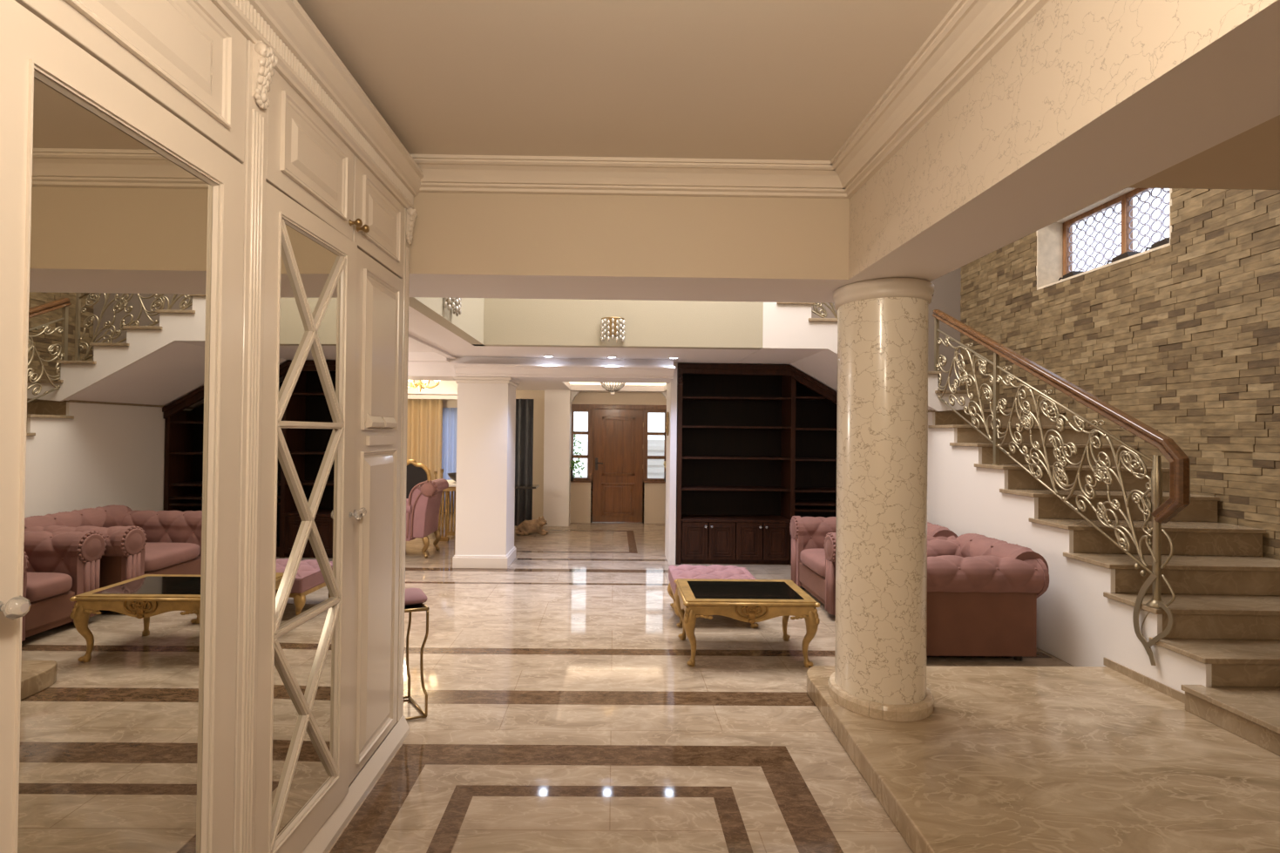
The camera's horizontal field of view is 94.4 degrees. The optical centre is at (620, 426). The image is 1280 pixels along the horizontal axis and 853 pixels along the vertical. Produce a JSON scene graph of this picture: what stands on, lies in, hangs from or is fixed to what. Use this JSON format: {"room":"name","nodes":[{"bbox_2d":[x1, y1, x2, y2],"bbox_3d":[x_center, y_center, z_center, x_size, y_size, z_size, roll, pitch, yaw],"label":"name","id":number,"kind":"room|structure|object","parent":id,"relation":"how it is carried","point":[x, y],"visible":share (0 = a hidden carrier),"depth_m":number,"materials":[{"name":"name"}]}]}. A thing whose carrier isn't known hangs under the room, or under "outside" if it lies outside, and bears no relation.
{"room":"house entrance hall","nodes":[
{"label":"house entrance hall","id":0,"kind":"room"},
{"bbox_2d":[406,399,442,510],"bbox_3d":[-4.875,0.506,11.347,2.904,2.280,0.138,1,-1,-1],"label":"curtain","id":1,"kind":"object","parent":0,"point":[424,423],"visible":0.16,"depth_m":11.36,"materials":[{"name":"beige fabric"}]},
{"bbox_2d":[407,379,457,395],"bbox_3d":[-5.191,-0.796,9.655,5.800,0.360,4.400,1,-1,-1],"label":"ceiling","id":2,"kind":"structure","parent":0,"point":[445,388],"depth_m":10.68,"materials":[{"name":"white paint"}]},
{"bbox_2d":[407,379,440,392],"bbox_3d":[-3.241,-0.720,9.575,0.671,0.330,0.674,0,-1,22],"label":"chandelier","id":3,"kind":"object","parent":2,"relation":"hanging from","point":[420,385],"visible":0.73,"depth_m":9.56,"materials":[{"name":"gold metal"}]},
{"bbox_2d":[408,297,484,345],"bbox_3d":[-1.394,-2.396,4.881,0.120,3.137,2.300,1,-1,-1],"label":"wall","id":4,"kind":"structure","parent":0,"point":[469,325],"depth_m":5.07,"materials":[{"name":"beige paint"}]},
{"bbox_2d":[443,297,461,316],"bbox_3d":[-1.295,-1.002,4.617,0.103,0.247,0.262,1,-1,-1],"label":"wall sconce","id":5,"kind":"object","parent":4,"relation":"attached to","point":[457,303],"visible":0.51,"depth_m":4.57,"materials":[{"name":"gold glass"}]},
{"bbox_2d":[515,390,544,520],"bbox_3d":[-1.808,0.529,10.377,1.010,2.320,0.200,1,-1,-1],"label":"wall","id":6,"kind":"structure","parent":0,"point":[538,396],"depth_m":10.28,"materials":[{"name":"beige paint"}]},
{"bbox_2d":[407,357,673,383],"bbox_3d":[-3.724,-0.714,7.179,8.685,0.227,0.580,1,-1,-1],"label":"beam","id":7,"kind":"structure","parent":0,"point":[416,370],"depth_m":6.92,"materials":[{"name":"white paint"}]},
{"bbox_2d":[453,363,674,379],"bbox_3d":[-0.647,-0.638,6.853,2.534,0.135,0.135,1,-1,-1],"label":"trim","id":8,"kind":"structure","parent":7,"relation":"attached to","point":[461,369],"depth_m":6.85,"materials":[{"name":"white paint"}]},
{"bbox_2d":[440,391,666,523],"bbox_3d":[-3.570,0.428,11.120,9.100,2.500,1.320,1,-1,-1],"label":"wall","id":9,"kind":"structure","parent":0,"point":[654,497],"depth_m":10.49,"materials":[{"name":"beige paint"}]},
{"bbox_2d":[407,394,457,399],"bbox_3d":[-4.409,-0.631,11.237,4.200,0.200,0.050,1,-1,-1],"label":"trim","id":10,"kind":"structure","parent":9,"relation":"attached to","point":[409,396],"depth_m":11.22,"materials":[{"name":"white paint"}]},
{"bbox_2d":[570,390,579,402],"bbox_3d":[-0.788,-0.520,10.398,0.140,0.200,0.200,1,-1,-1],"label":"trim","id":11,"kind":"structure","parent":9,"relation":"attached to","point":[573,394],"depth_m":10.30,"materials":[{"name":"white paint"}]},
{"bbox_2d":[570,408,591,482],"bbox_3d":[-0.700,0.336,10.535,0.396,1.305,0.150,1,-1,-1],"label":"window","id":12,"kind":"structure","parent":9,"relation":"in","point":[588,433],"depth_m":10.51,"materials":[{"name":"clear glass"}]},
{"bbox_2d":[570,460,578,480],"bbox_3d":[-0.860,0.775,10.431,0.206,0.367,0.196,1,-1,-28],"label":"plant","id":13,"kind":"object","parent":12,"relation":"on","point":[572,461],"visible":0.66,"depth_m":10.37,"materials":[{"name":"green plant"}]},
{"bbox_2d":[592,408,643,522],"bbox_3d":[-0.036,0.698,10.548,0.910,2.015,0.130,1,-1,-1],"label":"door","id":14,"kind":"structure","parent":9,"relation":"in","point":[618,434],"depth_m":10.55,"materials":[{"name":"brown wood"}]},
{"bbox_2d":[571,404,666,523],"bbox_3d":[-0.019,0.661,10.574,1.746,2.100,0.160,1,-1,-1],"label":"trim","id":15,"kind":"structure","parent":9,"relation":"attached to","point":[573,406],"depth_m":10.50,"materials":[{"name":"brown wood"}]},
{"bbox_2d":[643,409,666,483],"bbox_3d":[0.645,0.350,10.549,0.444,1.305,0.150,1,-1,-1],"label":"window","id":16,"kind":"structure","parent":9,"relation":"in","point":[646,480],"depth_m":10.53,"materials":[{"name":"clear glass"}]},
{"bbox_2d":[663,460,665,481],"bbox_3d":[0.822,0.785,10.411,0.113,0.384,0.171,0,-1,26],"label":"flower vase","id":17,"kind":"object","parent":16,"relation":"on","point":[664,463],"visible":0.21,"depth_m":10.39,"materials":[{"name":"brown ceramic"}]},
{"bbox_2d":[408,305,758,364],"bbox_3d":[-3.314,-0.908,5.710,9.470,0.137,4.030,1,-1,-1],"label":"ceiling","id":18,"kind":"structure","parent":0,"point":[421,327],"depth_m":6.32,"materials":[{"name":"white paint"}]},
{"bbox_2d":[408,334,456,362],"bbox_3d":[-4.970,-0.859,5.278,6.150,0.120,3.200,1,-1,-1],"label":"trim","id":19,"kind":"structure","parent":18,"relation":"attached to","point":[437,355],"depth_m":6.79,"materials":[{"name":"white paint"}]},
{"bbox_2d":[515,381,666,392],"bbox_3d":[-0.635,-0.781,9.102,3.300,0.300,3.200,1,-1,-1],"label":"ceiling","id":20,"kind":"structure","parent":0,"point":[524,385],"depth_m":10.15,"materials":[{"name":"white paint"}]},
{"bbox_2d":[600,382,625,394],"bbox_3d":[-0.114,-0.670,8.907,0.420,0.395,0.420,1,-1,-1],"label":"ceiling light","id":21,"kind":"object","parent":20,"relation":"attached to","point":[611,389],"visible":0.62,"depth_m":8.82,"materials":[{"name":"gold metal"}]},
{"bbox_2d":[568,381,665,385],"bbox_3d":[-0.036,-0.769,9.154,1.700,0.070,2.090,1,-1,-1],"label":"light strip","id":22,"kind":"object","parent":20,"relation":"attached to","point":[571,382],"visible":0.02,"depth_m":10.17,"materials":[{"name":"beige"}]},
{"bbox_2d":[472,297,763,349],"bbox_3d":[-0.027,-1.109,5.972,2.905,0.617,0.120,1,-1,-1],"label":"wall","id":23,"kind":"structure","parent":0,"point":[507,322],"depth_m":5.91,"materials":[{"name":"beige paint"}]},
{"bbox_2d":[600,317,625,342],"bbox_3d":[-0.075,-0.956,5.859,0.246,0.247,0.101,1,-1,-1],"label":"wall sconce","id":24,"kind":"object","parent":23,"relation":"attached to","point":[612,322],"visible":1,"depth_m":5.84,"materials":[{"name":"gold metal"}]},
{"bbox_2d":[297,0,957,160],"bbox_3d":[-0.180,-1.456,-0.337,3.200,0.100,7.300,1,-1,-1],"label":"ceiling","id":25,"kind":"structure","parent":0,"point":[730,79],"depth_m":2.28,"materials":[{"name":"beige paint"}]},
{"bbox_2d":[409,192,849,302],"bbox_3d":[-0.284,-2.385,3.462,3.050,3.165,0.560,1,-1,-1],"label":"beam","id":26,"kind":"structure","parent":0,"point":[501,246],"depth_m":3.17,"materials":[{"name":"beige paint"}]},
{"bbox_2d":[410,154,848,198],"bbox_3d":[-0.252,-1.306,3.090,2.970,0.130,0.162,1,-1,-1],"label":"trim","id":27,"kind":"structure","parent":26,"relation":"attached to","point":[450,173],"depth_m":3.09,"materials":[{"name":"beige paint"}]},
{"bbox_2d":[327,512,1073,852],"bbox_3d":[-1.759,1.622,3.965,12.600,0.001,16.000,1,-1,-1],"label":"floor","id":28,"kind":"structure","parent":0,"point":[567,712],"depth_m":3.29,"materials":[{"name":"beige stone"}]},
{"bbox_2d":[0,0,423,852],"bbox_3d":[-1.374,0.130,1.675,0.690,2.945,2.942,1,-1,-1],"label":"wardrobe","id":29,"kind":"object","parent":28,"relation":"on","point":[207,220],"visible":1,"depth_m":1.57,"materials":[{"name":"beige paint"}]},
{"bbox_2d":[17,76,212,852],"bbox_3d":[-1.137,0.352,1.369,0.006,2.050,0.528,1,-1,-1],"label":"mirror","id":30,"kind":"object","parent":29,"relation":"attached to","point":[115,707],"depth_m":1.33,"materials":[{"name":"silver metal"}]},
{"bbox_2d":[271,223,340,840],"bbox_3d":[-1.135,0.350,2.146,0.006,2.070,0.433,1,-1,1],"label":"mirror","id":31,"kind":"object","parent":29,"relation":"attached to","point":[306,627],"depth_m":2.12,"materials":[{"name":"silver metal"}]},
{"bbox_2d":[403,602,429,720],"bbox_3d":[-1.295,1.312,3.401,0.284,0.613,0.416,1,-1,-32],"label":"side table","id":32,"kind":"object","parent":28,"relation":"on","point":[418,607],"visible":0.43,"depth_m":3.31,"materials":[{"name":"gold metal"}]},
{"bbox_2d":[404,588,427,605],"bbox_3d":[-1.251,0.979,3.397,0.250,0.060,0.250,1,-1,-29],"label":"cushion","id":33,"kind":"object","parent":32,"relation":"on","point":[413,596],"visible":0.49,"depth_m":3.34,"materials":[{"name":"fabric"}]},
{"bbox_2d":[406,459,431,498],"bbox_3d":[-3.209,1.088,9.296,0.623,1.170,0.559,1,-1,-1],"label":"dining chair","id":34,"kind":"object","parent":28,"relation":"on","point":[416,473],"visible":0.12,"depth_m":9.04,"materials":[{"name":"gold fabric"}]},
{"bbox_2d":[405,478,448,558],"bbox_3d":[-2.714,1.160,7.670,0.856,0.982,0.640,1,-1,-1],"label":"armchair","id":35,"kind":"object","parent":28,"relation":"on","point":[423,504],"visible":0.66,"depth_m":7.38,"materials":[{"name":"fabric"}]},
{"bbox_2d":[419,480,456,541],"bbox_3d":[-2.370,1.250,8.863,1.030,0.835,0.800,1,-1,-1],"label":"side table","id":36,"kind":"object","parent":28,"relation":"on","point":[452,484],"visible":0.3,"depth_m":8.62,"materials":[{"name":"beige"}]},
{"bbox_2d":[446,472,456,481],"bbox_3d":[-2.380,0.764,8.818,0.380,0.135,0.380,1,-1,-1],"label":"bowl","id":37,"kind":"object","parent":36,"relation":"on","point":[453,476],"visible":0.21,"depth_m":8.69,"materials":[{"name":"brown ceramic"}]},
{"bbox_2d":[440,407,457,512],"bbox_3d":[-3.288,0.650,11.542,1.123,2.030,0.084,1,-1,-1],"label":"curtain","id":38,"kind":"object","parent":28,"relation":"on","point":[450,415],"visible":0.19,"depth_m":11.54,"materials":[{"name":"white fabric"}]},
{"bbox_2d":[452,376,520,568],"bbox_3d":[-1.625,0.540,7.213,0.670,2.235,0.650,1,-1,-1],"label":"square pillar","id":39,"kind":"structure","parent":28,"relation":"on","point":[486,406],"depth_m":6.93,"materials":[{"name":"white paint"}]},
{"bbox_2d":[514,399,534,526],"bbox_3d":[-1.679,0.601,9.932,0.427,2.130,0.104,1,-1,-1],"label":"curtain","id":40,"kind":"object","parent":28,"relation":"on","point":[524,445],"visible":0.65,"depth_m":9.94,"materials":[{"name":"grey fabric"}]},
{"bbox_2d":[514,484,539,514],"bbox_3d":[-1.698,1.314,9.505,0.730,0.735,0.370,1,-1,-1],"label":"console table","id":41,"kind":"object","parent":28,"relation":"on","point":[517,486],"visible":0.22,"depth_m":9.35,"materials":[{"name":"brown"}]},
{"bbox_2d":[514,515,548,535],"bbox_3d":[-1.391,1.540,9.244,0.516,0.286,0.280,1,-1,-1],"label":"cat","id":42,"kind":"object","parent":28,"relation":"on","point":[526,527],"visible":1,"depth_m":9.18},
{"bbox_2d":[542,389,571,526],"bbox_3d":[-1.085,0.536,10.274,0.433,2.320,0.420,1,-1,-1],"label":"pier","id":43,"kind":"object","parent":28,"relation":"on","point":[558,404],"visible":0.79,"depth_m":10.06,"materials":[{"name":"white paint"}]},
{"bbox_2d":[664,362,677,564],"bbox_3d":[0.641,0.455,7.513,0.077,2.463,0.580,1,-1,-1],"label":"pier","id":44,"kind":"object","parent":28,"relation":"on","point":[670,528],"visible":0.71,"depth_m":7.23,"materials":[{"name":"white paint"}]},
{"bbox_2d":[666,412,669,435],"bbox_3d":[0.600,-0.035,7.507,0.027,0.308,0.178,1,-1,-1],"label":"picture","id":45,"kind":"object","parent":44,"relation":"attached to","point":[667,413],"visible":0.98,"depth_m":7.45,"materials":[{"name":"gold metal"}]},
{"bbox_2d":[667,564,758,628],"bbox_3d":[0.800,1.464,5.174,0.733,0.432,0.662,1,-1,-1],"label":"ottoman","id":46,"kind":"object","parent":28,"relation":"on","point":[714,572],"visible":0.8,"depth_m":5.14,"materials":[{"name":"fabric"}]},
{"bbox_2d":[673,578,820,667],"bbox_3d":[0.892,1.431,4.350,0.943,0.471,0.658,1,-1,-1],"label":"coffee table","id":47,"kind":"object","parent":28,"relation":"on","point":[751,601],"visible":1,"depth_m":4.08,"materials":[{"name":"gold metal"}]},
{"bbox_2d":[675,363,837,565],"bbox_3d":[1.909,0.473,7.468,2.458,2.452,0.515,1,-1,-1],"label":"bookcase","id":48,"kind":"object","parent":28,"relation":"on","point":[756,443],"visible":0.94,"depth_m":7.68,"materials":[{"name":"brown wood"}]},
{"bbox_2d":[681,514,790,522],"bbox_3d":[1.411,1.159,7.468,1.378,0.030,0.452,1,-1,-1],"label":"countertop","id":49,"kind":"structure","parent":48,"relation":"on","point":[739,518],"depth_m":7.34,"materials":[{"name":"brown wood"}]},
{"bbox_2d":[789,515,957,615],"bbox_3d":[2.381,1.280,5.682,1.168,0.811,1.299,1,-1,-1],"label":"sofa","id":50,"kind":"object","parent":28,"relation":"on","point":[813,539],"visible":0.37,"depth_m":5.75,"materials":[{"name":"pink fabric"}]},
{"bbox_2d":[800,548,825,576],"bbox_3d":[2.227,1.309,5.680,0.850,0.170,0.752,1,-1,-1],"label":"seat cushion","id":51,"kind":"object","parent":50,"relation":"on","point":[812,559],"depth_m":5.66,"materials":[{"name":"pink fabric"}]},
{"bbox_2d":[926,533,1049,660],"bbox_3d":[2.492,1.270,4.568,1.127,0.810,0.929,1,-1,-1],"label":"armchair","id":52,"kind":"object","parent":28,"relation":"on","point":[983,592],"visible":0.71,"depth_m":4.18,"materials":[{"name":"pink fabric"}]},
{"bbox_2d":[806,665,1279,852],"bbox_3d":[2.824,1.573,-0.067,3.420,0.115,7.840,1,-1,-1],"label":"platform","id":53,"kind":"object","parent":28,"relation":"on","point":[1005,759],"visible":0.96,"depth_m":2.67,"materials":[{"name":"brown stone"}]},
{"bbox_2d":[827,277,934,721],"bbox_3d":[1.476,0.377,3.362,0.546,2.320,0.546,1,-1,-1],"label":"marble column","id":54,"kind":"structure","parent":53,"relation":"on","point":[880,672],"depth_m":3.16,"materials":[{"name":"beige stone"}]},
{"bbox_2d":[927,409,1279,756],"bbox_3d":[3.765,0.757,5.077,1.410,1.875,5.390,1,-1,-1],"label":"staircase","id":55,"kind":"structure","parent":28,"relation":"on","point":[1219,658],"depth_m":4.11,"materials":[{"name":"stone"}]},
{"bbox_2d":[734,302,973,411],"bbox_3d":[2.468,-0.766,6.844,2.110,1.230,1.860,1,-1,-1],"label":"flight","id":56,"kind":"object","parent":55,"relation":"on","point":[790,335],"visible":0.52,"depth_m":5.93,"materials":[{"name":"paint"}]},
{"bbox_2d":[811,294,933,318],"bbox_3d":[2.304,-1.401,6.019,1.735,1.743,0.070,1,-1,-1],"label":"stair railing","id":57,"kind":"object","parent":56,"relation":"on","point":[817,305],"visible":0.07,"depth_m":6.01,"materials":[{"name":"beige metal"}]},
{"bbox_2d":[932,309,1190,665],"bbox_3d":[3.199,0.115,4.692,0.104,2.629,2.652,1,-1,-1],"label":"stair railing","id":58,"kind":"object","parent":55,"relation":"on","point":[1179,498],"visible":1,"depth_m":4.05,"materials":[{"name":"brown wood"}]},
{"bbox_2d":[811,267,961,390],"bbox_3d":[1.592,-1.100,7.839,6.180,5.600,0.120,1,-1,-1],"label":"wall","id":59,"kind":"structure","parent":0,"point":[946,297],"depth_m":7.81,"materials":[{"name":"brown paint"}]},
{"bbox_2d":[814,0,1279,303],"bbox_3d":[1.503,-2.402,-0.099,0.450,3.165,7.720,1,-1,-1],"label":"beam","id":60,"kind":"structure","parent":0,"point":[1088,101],"depth_m":1.76,"materials":[{"name":"paint"}]},
{"bbox_2d":[830,0,1049,198],"bbox_3d":[1.188,-1.326,-0.394,0.162,0.130,7.160,1,-1,-1],"label":"trim","id":61,"kind":"structure","parent":60,"relation":"attached to","point":[972,31],"depth_m":2.20,"materials":[{"name":"beige paint"}]},
{"bbox_2d":[960,188,1279,560],"bbox_3d":[4.711,-1.127,1.986,0.353,5.600,11.850,1,-1,-1],"label":"wall","id":62,"kind":"structure","parent":0,"point":[1181,338],"depth_m":4.75,"materials":[{"name":"brown stone"}]},
{"bbox_2d":[1036,187,1173,290],"bbox_3d":[4.648,-1.855,5.638,0.270,0.750,1.560,1,-1,-1],"label":"trim","id":63,"kind":"structure","parent":62,"relation":"attached to","point":[1049,267],"depth_m":6.39,"materials":[{"name":"stone"}]},
{"bbox_2d":[1058,270,1083,280],"bbox_3d":[4.595,-1.530,6.042,0.120,0.062,0.234,1,-1,-1],"label":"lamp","id":64,"kind":"object","parent":63,"relation":"on","point":[1072,273],"visible":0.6,"depth_m":5.96,"materials":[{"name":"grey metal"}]},
{"bbox_2d":[1106,251,1140,264],"bbox_3d":[4.602,-1.536,5.422,0.120,0.062,0.274,1,-1,-1],"label":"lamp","id":65,"kind":"object","parent":63,"relation":"on","point":[1126,254],"visible":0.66,"depth_m":5.35,"materials":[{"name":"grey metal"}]},
{"bbox_2d":[1144,237,1169,250],"bbox_3d":[4.606,-1.540,5.032,0.120,0.062,0.254,1,-1,-1],"label":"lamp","id":66,"kind":"object","parent":63,"relation":"on","point":[1166,240],"visible":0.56,"depth_m":4.99,"materials":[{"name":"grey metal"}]},
{"bbox_2d":[1062,188,1169,277],"bbox_3d":[4.823,-1.853,5.640,0.072,0.730,1.540,1,-1,-1],"label":"window","id":67,"kind":"structure","parent":62,"relation":"in","point":[1126,199],"depth_m":5.76,"materials":[{"name":"brown wood"}]},
{"bbox_2d":[1129,115,1279,189],"bbox_3d":[3.146,-1.025,-0.907,2.850,0.300,6.100,1,-1,-1],"label":"ceiling","id":68,"kind":"structure","parent":0,"point":[1249,159],"depth_m":1.96,"materials":[{"name":"beige paint"}]},
{"label":"outside","id":69,"kind":"structure","parent":0,"visible":0},
{"bbox_3d":[-0.190,1.841,16.431,12.000,0.100,11.100,1,-1,-1],"label":"ground","id":70,"kind":"structure","parent":69,"visible":0},
{"bbox_2d":[573,430,584,477],"bbox_3d":[-1.217,0.799,12.981,0.891,1.889,0.962,1,-1,-1],"label":"shrub","id":71,"kind":"object","parent":70,"relation":"on","point":[574,436],"visible":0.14,"depth_m":12.88,"materials":[{"name":"green plant"}]},
{"bbox_2d":[647,440,663,478],"bbox_3d":[1.976,1.048,13.391,3.750,1.470,0.240,1,-1,-1],"label":"wall","id":72,"kind":"structure","parent":70,"relation":"on","point":[655,467],"depth_m":13.27,"materials":[{"name":"white"}]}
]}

